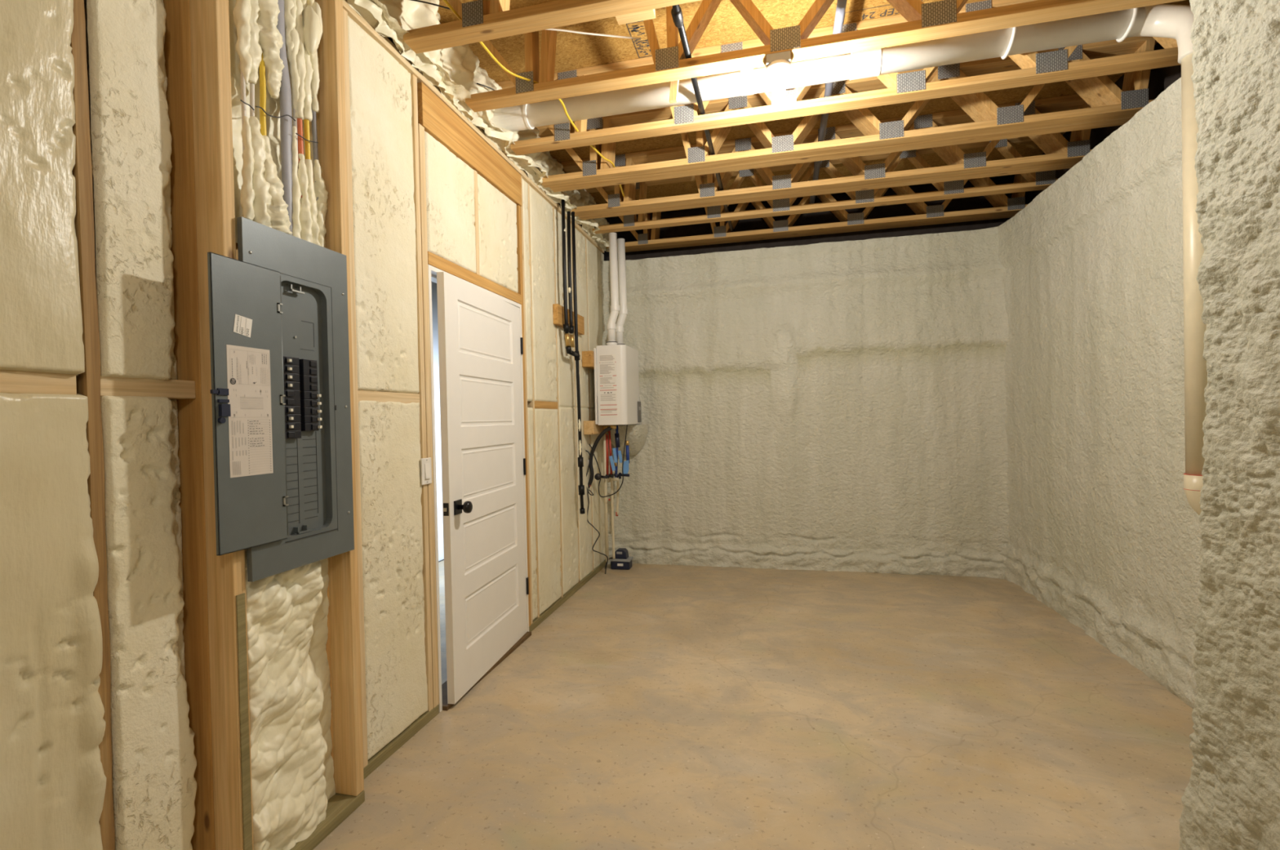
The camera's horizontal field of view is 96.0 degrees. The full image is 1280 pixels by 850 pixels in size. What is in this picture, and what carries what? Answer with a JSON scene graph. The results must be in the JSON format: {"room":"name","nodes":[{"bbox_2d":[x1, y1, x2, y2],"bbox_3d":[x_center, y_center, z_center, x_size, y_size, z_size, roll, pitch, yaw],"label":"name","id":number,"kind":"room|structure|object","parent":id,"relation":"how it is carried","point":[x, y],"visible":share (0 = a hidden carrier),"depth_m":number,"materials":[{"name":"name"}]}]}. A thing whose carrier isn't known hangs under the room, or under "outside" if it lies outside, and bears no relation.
{"room":"unfinished basement","nodes":[
{"label":"unfinished basement","id":0,"kind":"room"},
{"bbox_2d":[0,0,605,849],"bbox_3d":[-1.303,-0.110,1.334,0.172,2.870,8.400,-1,1,13],"label":"wall","id":1,"kind":"structure","parent":0,"point":[53,778],"depth_m":1.40,"materials":[{"name":"beige plastic"}]},
{"bbox_2d":[0,369,76,394],"bbox_3d":[-1.363,-0.086,1.049,0.084,0.048,0.518,-1,1,13],"label":"block","id":2,"kind":"object","parent":1,"relation":"attached to","point":[11,381],"visible":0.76,"depth_m":1.22,"materials":[{"name":"beige wood"}]},
{"bbox_2d":[70,0,115,849],"bbox_3d":[-1.292,-0.095,1.320,0.088,2.840,0.045,-1,1,13],"label":"stud","id":3,"kind":"object","parent":1,"relation":"attached to","point":[88,382],"visible":0.41,"depth_m":1.31,"materials":[{"name":"brown wood"}]},
{"bbox_2d":[100,375,195,399],"bbox_3d":[-1.268,-0.092,1.455,0.084,0.048,0.228,-1,1,13],"label":"block","id":4,"kind":"object","parent":1,"relation":"attached to","point":[109,386],"visible":0.71,"depth_m":1.44,"materials":[{"name":"brown wood"}]},
{"bbox_2d":[163,0,215,849],"bbox_3d":[-1.239,-0.095,1.585,0.120,2.830,0.038,-1,1,13],"label":"stud","id":5,"kind":"object","parent":1,"relation":"attached to","point":[177,45],"visible":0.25,"depth_m":1.56,"materials":[{"name":"brown wood"}]},
{"bbox_2d":[235,137,334,778],"bbox_3d":[-1.178,-0.109,1.858,0.010,2.850,0.522,-1,1,13],"label":"board","id":6,"kind":"object","parent":1,"relation":"attached to","point":[328,642],"visible":0.02,"depth_m":2.06,"materials":[{"name":"brown wood"}]},
{"bbox_2d":[228,0,313,243],"bbox_3d":[-1.182,-1.038,1.779,0.054,0.990,0.395,-1,1,16],"label":"insulation","id":7,"kind":"object","parent":6,"relation":"attached to","point":[273,105],"visible":0.14,"depth_m":1.73},
{"bbox_2d":[290,790,364,849],"bbox_3d":[-1.080,1.296,1.814,0.150,0.038,0.430,-1,1,13],"label":"sill","id":8,"kind":"structure","parent":1,"relation":"attached to","point":[340,806],"depth_m":1.89,"materials":[{"name":"brown wood"}]},
{"bbox_2d":[244,548,335,849],"bbox_3d":[-1.078,0.801,1.784,0.125,0.950,0.392,-1,1,13],"label":"foam","id":9,"kind":"object","parent":8,"relation":"on","point":[293,782],"visible":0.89,"depth_m":1.75,"materials":[{"name":"beige plastic"}]},
{"bbox_2d":[314,0,368,795],"bbox_3d":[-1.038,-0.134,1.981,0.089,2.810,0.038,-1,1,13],"label":"stud","id":10,"kind":"object","parent":8,"relation":"on","point":[344,595],"visible":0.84,"depth_m":1.97,"materials":[{"name":"brown wood"}]},
{"bbox_2d":[207,216,354,582],"bbox_3d":[-1.047,-0.070,1.705,0.050,0.994,0.505,-1,1,10],"label":"breaker panel","id":11,"kind":"object","parent":10,"relation":"attached to","point":[280,391],"visible":1,"depth_m":1.66,"materials":[{"name":"metal"}]},
{"bbox_2d":[232,0,254,220],"bbox_3d":[-1.144,-0.935,1.667,0.045,0.738,0.047,-2,1,-35],"label":"electrical cable","id":12,"kind":"object","parent":11,"relation":"attached to","point":[242,11],"visible":0.98,"depth_m":1.66,"materials":[{"name":"plastic"}]},
{"bbox_2d":[240,99,254,110],"bbox_3d":[-1.128,-0.919,1.655,0.004,0.010,0.044,-1,1,13],"label":"wire","id":13,"kind":"object","parent":12,"relation":"attached to","point":[240,100],"visible":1,"depth_m":1.66,"materials":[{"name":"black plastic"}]},
{"bbox_2d":[257,0,292,235],"bbox_3d":[-1.121,-0.964,1.748,0.094,0.780,0.097,-2,1,-28],"label":"electrical cable","id":14,"kind":"object","parent":11,"relation":"attached to","point":[271,65],"visible":0.73,"depth_m":1.73,"materials":[{"name":"plastic"}]},
{"bbox_2d":[248,0,273,227],"bbox_3d":[-1.139,-0.949,1.707,0.066,0.761,0.081,-1,1,-3],"label":"electrical cable","id":15,"kind":"object","parent":14,"relation":"attached to","point":[260,186],"visible":0.72,"depth_m":1.69,"materials":[{"name":"plastic"}]},
{"bbox_2d":[255,106,295,120],"bbox_3d":[-1.105,-0.946,1.751,0.004,0.040,0.143,-1,1,13],"label":"wire","id":16,"kind":"object","parent":14,"relation":"attached to","point":[255,106],"visible":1,"depth_m":1.74,"materials":[{"name":"black plastic"}]},
{"bbox_2d":[289,0,301,238],"bbox_3d":[-1.104,-0.998,1.840,0.036,0.875,0.048,-1,1,13],"label":"electrical cable","id":17,"kind":"object","parent":11,"relation":"attached to","point":[295,79],"visible":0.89,"depth_m":1.83,"materials":[{"name":"plastic"}]},
{"bbox_2d":[275,0,296,235],"bbox_3d":[-1.118,-1.008,1.821,0.041,0.843,0.077,-1,1,34],"label":"cable","id":18,"kind":"object","parent":17,"relation":"attached to","point":[286,22],"visible":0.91,"depth_m":1.81,"materials":[{"name":"plastic"}]},
{"bbox_2d":[295,0,312,242],"bbox_3d":[-1.092,-1.008,1.863,0.044,0.884,0.048,-1,1,13],"label":"electrical cable","id":19,"kind":"object","parent":17,"relation":"attached to","point":[305,220],"visible":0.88,"depth_m":1.85,"materials":[{"name":"plastic"}]},
{"bbox_2d":[295,133,318,142],"bbox_3d":[-1.078,-0.928,1.866,0.004,0.017,0.091,-1,1,13],"label":"wire","id":20,"kind":"object","parent":19,"relation":"attached to","point":[295,133],"visible":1,"depth_m":1.86,"materials":[{"name":"black plastic"}]},
{"bbox_2d":[301,0,320,245],"bbox_3d":[-1.087,-1.024,1.891,0.043,0.894,0.049,-1,1,-16],"label":"electrical cable","id":21,"kind":"object","parent":19,"relation":"attached to","point":[308,115],"visible":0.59,"depth_m":1.88,"materials":[{"name":"plastic"}]},
{"bbox_2d":[302,1,322,55],"bbox_3d":[-1.072,-1.299,1.882,0.056,0.184,0.063,-1,1,13],"label":"lump","id":22,"kind":"object","parent":10,"relation":"attached to","point":[312,15],"visible":0.99,"depth_m":1.86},
{"bbox_2d":[306,0,328,247],"bbox_3d":[-1.085,-1.038,1.929,0.048,0.912,0.067,-1,1,13],"label":"electrical cable","id":23,"kind":"object","parent":10,"relation":"attached to","point":[321,193],"visible":0.62,"depth_m":1.92,"materials":[{"name":"plastic"}]},
{"bbox_2d":[357,390,419,403],"bbox_3d":[-1.053,-0.108,2.338,0.096,0.048,0.390,-1,1,13],"label":"block","id":24,"kind":"object","parent":1,"relation":"attached to","point":[404,397],"visible":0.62,"depth_m":2.31,"materials":[{"name":"brown wood"}]},
{"bbox_2d":[333,560,606,780],"bbox_3d":[-1.283,1.305,1.281,0.124,0.041,8.260,-1,1,13],"label":"baseboard","id":25,"kind":"structure","parent":1,"relation":"attached to","point":[394,744],"depth_m":2.47,"materials":[{"name":"brown wood"}]},
{"bbox_2d":[405,74,439,711],"bbox_3d":[-1.002,-0.131,2.544,0.101,2.790,0.030,-1,1,13],"label":"stud","id":26,"kind":"object","parent":25,"relation":"on","point":[426,579],"visible":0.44,"depth_m":2.53,"materials":[{"name":"beige wood"}]},
{"bbox_2d":[420,457,431,484],"bbox_3d":[-0.936,0.203,2.532,0.014,0.116,0.072,-1,1,13],"label":"light switch","id":27,"kind":"object","parent":26,"relation":"attached to","point":[426,468],"visible":1,"depth_m":2.52,"materials":[{"name":"plastic"}]},
{"bbox_2d":[515,176,533,626],"bbox_3d":[-0.758,-0.050,3.564,0.102,2.592,0.035,-1,1,13],"label":"stud","id":28,"kind":"object","parent":25,"relation":"on","point":[519,249],"visible":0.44,"depth_m":3.55,"materials":[{"name":"brown wood"}]},
{"bbox_2d":[417,81,521,206],"bbox_3d":[-0.899,-1.435,3.068,0.106,0.191,1.024,-1,1,13],"label":"header beam","id":29,"kind":"structure","parent":28,"relation":"on","point":[437,119],"depth_m":2.91,"materials":[{"name":"brown wood"}]},
{"bbox_2d":[527,182,539,617],"bbox_3d":[-0.728,-0.151,3.713,0.096,2.790,0.020,-1,1,13],"label":"stud","id":30,"kind":"object","parent":25,"relation":"on","point":[530,404],"visible":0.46,"depth_m":3.70,"materials":[{"name":"brown wood"}]},
{"bbox_2d":[552,206,563,597],"bbox_3d":[-0.630,-0.158,4.127,0.096,2.790,0.020,-1,1,13],"label":"stud","id":31,"kind":"object","parent":25,"relation":"on","point":[553,228],"visible":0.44,"depth_m":4.11,"materials":[{"name":"brown wood"}]},
{"bbox_2d":[570,222,580,582],"bbox_3d":[-0.546,-0.164,4.483,0.096,2.790,0.020,-1,1,13],"label":"stud","id":32,"kind":"object","parent":25,"relation":"on","point":[571,223],"visible":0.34,"depth_m":4.47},
{"bbox_2d":[585,236,593,571],"bbox_3d":[-0.466,-0.170,4.820,0.096,2.790,0.020,-1,1,13],"label":"stud","id":33,"kind":"object","parent":25,"relation":"on","point":[585,237],"visible":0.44,"depth_m":4.80,"materials":[{"name":"brown wood"}]},
{"bbox_2d":[342,0,604,253],"bbox_3d":[-0.833,-1.558,3.387,0.132,0.040,3.860,-1,1,13],"label":"plate","id":34,"kind":"object","parent":1,"relation":"on","point":[384,42],"visible":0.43,"depth_m":2.67,"materials":[{"name":"brown wood"}]},
{"bbox_2d":[346,0,608,251],"bbox_3d":[-0.781,-1.749,3.315,0.284,0.409,4.151,-1,1,13],"label":"foam","id":35,"kind":"object","parent":34,"relation":"on","point":[456,71],"visible":0.67,"depth_m":2.81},
{"bbox_2d":[411,0,450,9],"bbox_3d":[-0.848,-1.718,2.355,0.296,0.006,0.021,-1,1,-18],"label":"wire","id":36,"kind":"object","parent":35,"relation":"attached to","point":[411,0],"visible":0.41,"depth_m":2.35,"materials":[{"name":"black plastic"}]},
{"bbox_2d":[476,82,495,90],"bbox_3d":[-0.747,-1.727,2.963,0.185,0.006,0.060,-1,1,-19],"label":"wire","id":37,"kind":"object","parent":35,"relation":"attached to","point":[477,82],"visible":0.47,"depth_m":2.94,"materials":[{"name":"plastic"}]},
{"bbox_2d":[427,251,521,304],"bbox_3d":[-0.892,-0.758,3.066,0.116,0.058,0.970,-1,1,13],"label":"board","id":38,"kind":"object","parent":1,"relation":"attached to","point":[438,262],"visible":0.59,"depth_m":2.94,"materials":[{"name":"brown wood"}]},
{"bbox_2d":[474,169,479,275],"bbox_3d":[-0.904,-1.060,3.041,0.096,0.552,0.032,-1,1,13],"label":"stud","id":39,"kind":"object","parent":38,"relation":"on","point":[476,206],"visible":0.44,"depth_m":3.03,"materials":[{"name":"beige wood"}]},
{"bbox_2d":[427,264,528,711],"bbox_3d":[-0.875,0.284,3.080,0.122,2.022,0.969,-1,1,13],"label":"trim","id":40,"kind":"structure","parent":1,"relation":"attached to","point":[432,271],"depth_m":2.61,"materials":[{"name":"white wood"}]},
{"bbox_2d":[436,271,528,704],"bbox_3d":[-0.772,0.284,3.074,0.104,1.974,0.945,-1,1,10],"label":"door","id":41,"kind":"structure","parent":1,"relation":"in","point":[481,344],"depth_m":2.94,"materials":[{"name":"wood"}]},
{"bbox_2d":[441,631,531,711],"bbox_3d":[-0.843,1.285,3.090,0.148,0.020,0.929,-1,1,13],"label":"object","id":42,"kind":"structure","parent":1,"relation":"attached to","point":[446,706],"depth_m":2.99,"materials":[{"name":"brown wood"}]},
{"bbox_2d":[534,400,557,408],"bbox_3d":[-0.679,-0.134,3.920,0.096,0.048,0.404,-1,1,13],"label":"block","id":43,"kind":"object","parent":1,"relation":"attached to","point":[538,404],"visible":0.64,"depth_m":3.90,"materials":[{"name":"brown wood"}]},
{"bbox_2d":[552,303,584,334],"bbox_3d":[-0.526,-0.782,4.307,0.038,0.140,0.567,-1,1,13],"label":"board","id":44,"kind":"object","parent":1,"relation":"attached to","point":[557,309],"visible":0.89,"depth_m":4.12,"materials":[{"name":"brown wood"}]},
{"bbox_2d":[582,351,594,369],"bbox_3d":[-0.358,-0.535,4.895,0.085,0.125,0.580,-1,1,13],"label":"board","id":45,"kind":"object","parent":1,"relation":"attached to","point":[588,357],"visible":0.49,"depth_m":4.62,"materials":[{"name":"brown wood"}]},
{"bbox_2d":[583,420,608,434],"bbox_3d":[-0.346,0.017,4.902,0.085,0.110,0.580,-1,1,13],"label":"board","id":46,"kind":"object","parent":1,"relation":"attached to","point":[589,426],"visible":0.5,"depth_m":4.62,"materials":[{"name":"brown wood"}]},
{"bbox_2d":[585,449,608,573],"bbox_3d":[-0.364,0.703,4.671,0.202,1.010,0.008,-1,1,13],"label":"cord","id":47,"kind":"object","parent":1,"relation":"attached to","point":[588,490],"visible":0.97,"depth_m":4.67,"materials":[{"name":"black plastic"}]},
{"bbox_2d":[431,281,444,560],"bbox_3d":[-2.289,-0.038,4.137,0.100,2.700,5.400,-1,1,13],"label":"wall","id":48,"kind":"structure","parent":0,"point":[434,295],"depth_m":5.47,"materials":[{"name":"white paint"}]},
{"bbox_2d":[313,560,1194,849],"bbox_3d":[-0.117,1.302,1.180,5.400,0.001,8.600,-1,1,13],"label":"floor","id":49,"kind":"structure","parent":0,"point":[658,706],"depth_m":2.38,"materials":[{"name":"concrete"}]},
{"bbox_2d":[189,0,253,849],"bbox_3d":[-1.134,-0.107,1.560,0.093,2.850,0.038,-1,1,13],"label":"stud","id":50,"kind":"object","parent":49,"relation":"on","point":[209,19],"depth_m":1.55,"materials":[{"name":"brown wood"}]},
{"bbox_2d":[604,547,633,569],"bbox_3d":[-0.183,1.173,5.051,0.222,0.168,0.137,-1,1,13],"label":"pump","id":51,"kind":"object","parent":49,"relation":"on","point":[622,561],"visible":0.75,"depth_m":5.01,"materials":[{"name":"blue plastic"}]},
{"bbox_2d":[606,477,615,559],"bbox_3d":[-0.256,0.800,4.956,0.073,0.702,0.022,-1,1,13],"label":"pipe","id":52,"kind":"object","parent":51,"relation":"attached to","point":[609,478],"visible":0.85,"depth_m":4.94,"materials":[{"name":"plastic"}]},
{"bbox_2d":[608,477,619,515],"bbox_3d":[-0.229,0.627,5.018,0.104,0.331,0.022,-1,1,13],"label":"pipe","id":53,"kind":"object","parent":52,"relation":"attached to","point":[615,478],"visible":0.84,"depth_m":5.00,"materials":[{"name":"plastic"}]},
{"bbox_2d":[600,226,1008,579],"bbox_3d":[1.345,-0.142,4.863,3.600,2.737,0.593,-1,1,13],"label":"wall","id":54,"kind":"structure","parent":0,"point":[832,406],"depth_m":4.84,"materials":[{"name":"plastic"}]},
{"bbox_2d":[593,340,641,426],"bbox_3d":[-0.181,-0.347,4.845,0.273,0.699,0.482,-1,1,13],"label":"water heater","id":55,"kind":"object","parent":54,"relation":"attached to","point":[616,374],"visible":1,"depth_m":4.63,"materials":[{"name":"white metal"}]},
{"bbox_2d":[587,425,616,488],"bbox_3d":[-0.320,0.262,4.705,0.272,0.524,0.031,-1,1,13],"label":"gas hose","id":56,"kind":"object","parent":55,"relation":"attached to","point":[603,432],"visible":0.95,"depth_m":4.71,"materials":[{"name":"black plastic"}]},
{"bbox_2d":[602,425,610,561],"bbox_3d":[-0.276,0.562,4.823,0.053,1.164,0.034,-1,1,13],"label":"pipe","id":57,"kind":"object","parent":55,"relation":"attached to","point":[603,427],"visible":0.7,"depth_m":4.82,"materials":[{"name":"beige plastic"}]},
{"bbox_2d":[605,426,608,478],"bbox_3d":[-0.275,0.214,4.817,0.040,0.467,0.032,-1,1,13],"label":"pipe","id":58,"kind":"object","parent":55,"relation":"attached to","point":[606,435],"visible":0.76,"depth_m":4.81,"materials":[{"name":"red plastic"}]},
{"bbox_2d":[588,424,627,497],"bbox_3d":[-0.286,0.296,4.738,0.398,0.602,0.009,-1,1,13],"label":"power cord","id":59,"kind":"object","parent":55,"relation":"hanging from","point":[627,424],"visible":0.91,"depth_m":4.71,"materials":[{"name":"black plastic"}]},
{"bbox_2d":[600,355,616,412],"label":"print","id":60,"kind":"object","parent":55,"relation":"attached to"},
{"bbox_2d":[607,425,613,477],"bbox_3d":[-0.246,0.205,4.809,0.043,0.473,0.032,-1,1,13],"label":"pipe","id":61,"kind":"object","parent":55,"relation":"attached to","point":[611,474],"visible":0.61,"depth_m":4.80,"materials":[{"name":"red plastic"}]},
{"bbox_2d":[594,473,607,479],"bbox_3d":[-0.325,0.427,4.761,0.104,0.054,0.060,-1,1,13],"label":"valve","id":62,"kind":"object","parent":61,"relation":"attached to","point":[597,476],"visible":1,"depth_m":4.74,"materials":[{"name":"black plastic"}]},
{"bbox_2d":[606,232,619,340],"bbox_3d":[-0.226,-1.135,4.762,0.112,0.889,0.077,-1,1,13],"label":"vent pipe","id":63,"kind":"object","parent":55,"relation":"attached to","point":[615,307],"visible":0.98,"depth_m":4.73,"materials":[{"name":"plastic"}]},
{"bbox_2d":[613,425,620,478],"bbox_3d":[-0.194,0.212,4.797,0.061,0.463,0.038,-1,1,13],"label":"pipe","id":64,"kind":"object","parent":55,"relation":"hanging from","point":[616,434],"visible":0.84,"depth_m":4.79,"materials":[{"name":"blue plastic"}]},
{"bbox_2d":[608,455,615,471],"bbox_3d":[-0.228,0.316,4.745,0.052,0.126,0.010,-1,1,13],"label":"handle","id":65,"kind":"object","parent":64,"relation":"attached to","point":[611,457],"visible":1,"depth_m":4.74,"materials":[{"name":"blue plastic"}]},
{"bbox_2d":[612,447,617,462],"bbox_3d":[-0.206,0.250,4.739,0.039,0.123,0.010,-1,1,13],"label":"handle","id":66,"kind":"object","parent":64,"relation":"attached to","point":[613,449],"visible":1,"depth_m":4.74,"materials":[{"name":"blue plastic"}]},
{"bbox_2d":[617,450,622,462],"bbox_3d":[-0.162,0.260,4.729,0.040,0.102,0.010,-1,1,13],"label":"handle","id":67,"kind":"object","parent":64,"relation":"attached to","point":[619,451],"visible":1,"depth_m":4.72,"materials":[{"name":"blue plastic"}]},
{"bbox_2d":[622,460,628,473],"bbox_3d":[-0.119,0.345,4.737,0.059,0.114,0.012,-1,1,13],"label":"tag","id":68,"kind":"object","parent":67,"relation":"hanging from","point":[625,468],"visible":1,"depth_m":4.73,"materials":[{"name":"blue plastic"}]},
{"bbox_2d":[617,472,629,478],"bbox_3d":[-0.132,0.419,4.766,0.093,0.050,0.024,-1,1,13],"label":"valve","id":69,"kind":"object","parent":64,"relation":"attached to","point":[620,474],"visible":0.97,"depth_m":4.76,"materials":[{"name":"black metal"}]},
{"bbox_2d":[625,440,629,463],"bbox_3d":[-0.103,0.224,4.776,0.031,0.189,0.030,-1,1,13],"label":"pipe","id":70,"kind":"object","parent":64,"relation":"attached to","point":[627,443],"visible":0.89,"depth_m":4.76,"materials":[{"name":"blue plastic"}]},
{"bbox_2d":[615,238,627,342],"bbox_3d":[-0.165,-1.138,4.922,0.117,0.889,0.077,-1,1,13],"label":"vent pipe","id":71,"kind":"object","parent":55,"relation":"attached to","point":[623,313],"visible":0.87,"depth_m":4.89,"materials":[{"name":"plastic"}]},
{"bbox_2d":[437,0,1190,217],"bbox_3d":[0.409,-1.961,1.052,4.000,0.022,8.700,-1,1,13],"label":"ceiling","id":72,"kind":"structure","parent":0,"point":[574,51],"depth_m":3.03,"materials":[{"name":"brown wood"}]},
{"bbox_2d":[403,0,699,53],"bbox_3d":[0.659,-1.775,1.984,3.490,0.385,0.090,-1,1,13],"label":"truss","id":73,"kind":"object","parent":72,"relation":"attached to","point":[482,20],"visible":1,"depth_m":2.24,"materials":[{"name":"brown wood"}]},
{"bbox_2d":[615,8,655,25],"bbox_3d":[-0.019,-1.614,2.253,0.150,0.032,0.060,-1,1,13],"label":"wood offcut","id":74,"kind":"object","parent":73,"relation":"attached to","point":[649,14],"visible":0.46,"depth_m":2.26,"materials":[{"name":"brown wood"}]},
{"bbox_2d":[606,173,1027,252],"bbox_3d":[1.350,-1.825,4.909,3.490,0.385,0.180,-1,1,13],"label":"truss","id":75,"kind":"object","parent":72,"relation":"attached to","point":[1004,206],"visible":0.43,"depth_m":4.79,"materials":[{"name":"brown wood"}]},
{"bbox_2d":[465,0,1182,111],"bbox_3d":[0.769,-1.783,2.450,3.490,0.385,0.090,-1,1,13],"label":"truss","id":76,"kind":"object","parent":72,"relation":"attached to","point":[942,19],"visible":0.73,"depth_m":2.48,"materials":[{"name":"brown wood"}]},
{"bbox_2d":[546,27,639,39],"bbox_3d":[-0.316,-1.731,2.533,0.642,0.008,0.017,-1,1,-10],"label":"wire","id":77,"kind":"object","parent":76,"relation":"attached to","point":[552,28],"visible":0.7,"depth_m":2.55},
{"bbox_2d":[669,80,679,103],"bbox_3d":[0.159,-1.558,2.675,0.046,0.110,0.024,-1,1,13],"label":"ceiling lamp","id":78,"kind":"object","parent":76,"relation":"hanging from","point":[673,91],"visible":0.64,"depth_m":2.66,"materials":[{"name":"brown wood"}]},
{"bbox_2d":[671,4,733,231],"bbox_3d":[0.359,-1.648,3.176,0.046,0.042,3.800,-1,1,13],"label":"gas pipe","id":79,"kind":"object","parent":76,"relation":"attached to","point":[676,11],"visible":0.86,"depth_m":2.73,"materials":[{"name":"black metal"}]},
{"bbox_2d":[765,50,791,102],"bbox_3d":[0.601,-1.495,2.494,0.110,0.183,0.110,-1,1,13],"label":"ceiling lamp","id":80,"kind":"object","parent":76,"relation":"attached to","point":[778,64],"visible":1,"depth_m":2.47,"materials":[{"name":"glass"}]},
{"bbox_2d":[584,131,1066,233],"bbox_3d":[1.226,-1.815,4.381,3.490,0.385,0.090,-1,1,13],"label":"truss","id":81,"kind":"object","parent":72,"relation":"attached to","point":[1039,180],"visible":0.63,"depth_m":4.29,"materials":[{"name":"brown wood"}]},
{"bbox_2d":[561,93,1091,219],"bbox_3d":[1.133,-1.809,3.991,3.490,0.385,0.180,-1,1,13],"label":"truss","id":82,"kind":"object","parent":72,"relation":"attached to","point":[1060,153],"visible":0.68,"depth_m":3.87,"materials":[{"name":"brown wood"}]},
{"bbox_2d":[571,211,585,514],"bbox_3d":[-0.466,-0.455,4.317,0.044,2.252,0.094,-1,1,13],"label":"gas riser","id":83,"kind":"object","parent":82,"relation":"attached to","point":[580,460],"visible":1,"depth_m":4.30,"materials":[{"name":"black metal"}]},
{"bbox_2d":[567,211,580,357],"bbox_3d":[-0.499,-1.024,4.219,0.041,1.048,0.201,-1,1,13],"label":"gas riser","id":84,"kind":"object","parent":83,"relation":"attached to","point":[569,264],"visible":0.99,"depth_m":4.17,"materials":[{"name":"black metal"}]},
{"bbox_2d":[561,199,572,353],"bbox_3d":[-0.526,-1.051,4.106,0.041,1.082,0.091,-1,1,13],"label":"gas riser","id":85,"kind":"object","parent":84,"relation":"attached to","point":[566,326],"visible":1,"depth_m":4.07,"materials":[{"name":"black metal"}]},
{"bbox_2d":[496,0,1181,155],"bbox_3d":[0.882,-1.791,2.926,3.490,0.385,0.090,-1,1,13],"label":"truss","id":86,"kind":"object","parent":72,"relation":"attached to","point":[1048,67],"visible":0.55,"depth_m":2.85,"materials":[{"name":"brown wood"}]},
{"bbox_2d":[442,0,624,197],"bbox_3d":[-0.325,-1.672,3.463,0.214,0.109,2.752,-1,1,15],"label":"wire","id":87,"kind":"object","parent":86,"relation":"attached to","point":[446,2],"visible":0.62,"depth_m":2.69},
{"bbox_2d":[488,4,1207,515],"bbox_3d":[0.810,-0.672,2.787,3.335,2.262,0.256,-1,1,13],"label":"drain pipe","id":88,"kind":"object","parent":86,"relation":"attached to","point":[1160,20],"visible":0.69,"depth_m":2.57,"materials":[{"name":"white plastic"}]},
{"bbox_2d":[536,36,1157,191],"bbox_3d":[1.003,-1.800,3.438,3.490,0.385,0.180,-1,1,13],"label":"truss","id":89,"kind":"object","parent":72,"relation":"attached to","point":[1111,105],"visible":0.7,"depth_m":3.30,"materials":[{"name":"brown wood"}]},
{"bbox_2d":[997,77,1201,708],"bbox_3d":[2.587,-0.148,3.137,0.368,2.736,3.500,-1,1,13],"label":"wall","id":90,"kind":"structure","parent":0,"point":[1104,531],"depth_m":3.13,"materials":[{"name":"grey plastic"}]},
{"bbox_2d":[1178,0,1279,849],"bbox_3d":[1.133,-0.111,-0.919,0.739,2.820,5.152,-1,1,16],"label":"wall","id":91,"kind":"structure","parent":0,"point":[1231,798],"depth_m":1.39,"materials":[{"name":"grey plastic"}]},
{"bbox_3d":[0.549,-1.767,1.520,3.490,0.385,0.091,-1,1,13],"label":"truss","id":92,"kind":"object","parent":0,"visible":0},
{"bbox_2d":[808,0,847,204],"bbox_3d":[1.007,-1.831,3.045,0.040,0.040,3.850,-1,1,14],"label":"conduit","id":93,"kind":"object","parent":92,"relation":"attached to","point":[841,4],"visible":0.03,"depth_m":3.14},
{"bbox_3d":[-0.568,-0.258,-3.210,4.000,3.243,0.100,-1,1,13],"label":"wall","id":94,"kind":"structure","parent":0,"visible":0},
{"bbox_2d":[386,36,1181,261],"bbox_3d":[0.385,-1.546,1.003,4.040,0.810,8.580,-1,1,13],"label":"trim","id":95,"kind":"structure","parent":94,"relation":"attached to","point":[1160,78],"depth_m":5.01,"materials":[{"name":"brown wood"}]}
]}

